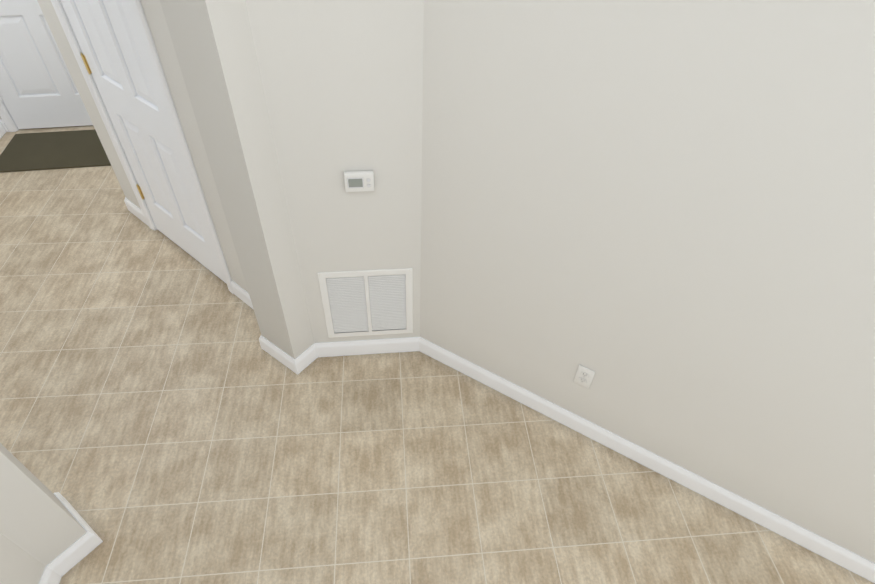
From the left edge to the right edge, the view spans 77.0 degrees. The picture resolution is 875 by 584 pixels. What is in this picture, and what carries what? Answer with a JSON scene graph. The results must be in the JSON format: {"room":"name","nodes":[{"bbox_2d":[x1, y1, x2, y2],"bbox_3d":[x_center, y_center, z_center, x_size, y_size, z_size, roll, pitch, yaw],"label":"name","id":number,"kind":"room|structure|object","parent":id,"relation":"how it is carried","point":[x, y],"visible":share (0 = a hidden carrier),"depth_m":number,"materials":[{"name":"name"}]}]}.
{"room":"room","nodes":[
{"label":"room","id":0,"kind":"room"},
{"bbox_2d":[0,0,248,292],"bbox_3d":[-1.163,-0.360,1.577,0.047,2.670,1.328,27,50,23],"label":"wall","id":1,"kind":"structure","parent":0,"point":[158,26],"depth_m":1.76,"materials":[{"name":"paint"}]},
{"bbox_2d":[0,100,18,131],"bbox_3d":[-2.765,-2.069,3.605,1.044,2.102,0.133,-6,46,-8],"label":"door frame","id":2,"kind":"structure","parent":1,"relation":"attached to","point":[8,120],"depth_m":4.17,"materials":[{"name":"white wood"}]},
{"bbox_2d":[0,0,92,128],"bbox_3d":[-2.764,-2.026,3.601,0.922,2.027,0.046,-6,46,-8],"label":"entry door","id":3,"kind":"structure","parent":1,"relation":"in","point":[38,88],"depth_m":4.00,"materials":[{"name":"white metal"}]},
{"bbox_2d":[51,0,233,293],"bbox_3d":[-1.413,-0.973,2.575,0.892,2.102,0.133,32,52,26],"label":"door frame","id":4,"kind":"structure","parent":1,"relation":"attached to","point":[148,40],"depth_m":2.64,"materials":[{"name":"white wood"}]},
{"bbox_2d":[60,0,226,283],"bbox_3d":[-1.438,-0.938,2.577,0.770,2.027,0.046,32,52,26],"label":"hall door","id":5,"kind":"structure","parent":1,"relation":"in","point":[115,56],"depth_m":2.66,"materials":[{"name":"white wood"}]},
{"bbox_2d":[0,125,874,583],"bbox_3d":[-0.760,0.545,2.578,8.800,0.001,5.600,27,50,23],"label":"floor","id":6,"kind":"structure","parent":0,"point":[166,417],"depth_m":2.42,"materials":[{"name":"beige tile"}]},
{"bbox_2d":[0,130,110,172],"bbox_3d":[-2.735,-1.064,4.081,0.900,0.012,0.530,-6,46,-8],"label":"doormat","id":7,"kind":"object","parent":6,"relation":"on","point":[50,150],"visible":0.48,"depth_m":4.03,"materials":[{"name":"black fabric"}]},
{"bbox_2d":[0,0,874,583],"bbox_3d":[0.442,0.655,0.644,4.242,2.680,2.829,27,50,23],"label":"wall","id":8,"kind":"structure","parent":0,"point":[658,216],"depth_m":1.79,"materials":[{"name":"paint"}]},
{"bbox_2d":[344,170,373,191],"bbox_3d":[-0.296,-0.418,2.080,0.110,0.082,0.026,-3,45,-5],"label":"thermostat","id":9,"kind":"object","parent":8,"relation":"attached to","point":[358,181],"visible":1,"depth_m":2.06,"materials":[{"name":"white plastic"}]},
{"bbox_2d":[317,268,412,337],"bbox_3d":[-0.330,0.026,2.610,0.418,0.440,0.108,-3,45,-5],"label":"air vent","id":10,"kind":"object","parent":8,"relation":"in","point":[366,302],"visible":1,"depth_m":2.56,"materials":[{"name":"white metal"}]},
{"bbox_2d":[0,119,874,583],"bbox_3d":[-0.455,0.643,2.423,3.181,0.100,7.752,-33,55,-30],"label":"baseboard","id":11,"kind":"structure","parent":8,"relation":"attached to","point":[56,569],"depth_m":2.42,"materials":[{"name":"white wood"}]},
{"bbox_2d":[574,365,594,388],"bbox_3d":[0.613,0.356,2.299,0.070,0.118,0.009,25,49,21],"label":"electrical outlet plate","id":12,"kind":"object","parent":8,"relation":"attached to","point":[584,376],"visible":1,"depth_m":2.29,"materials":[{"name":"white plastic"}]}
]}

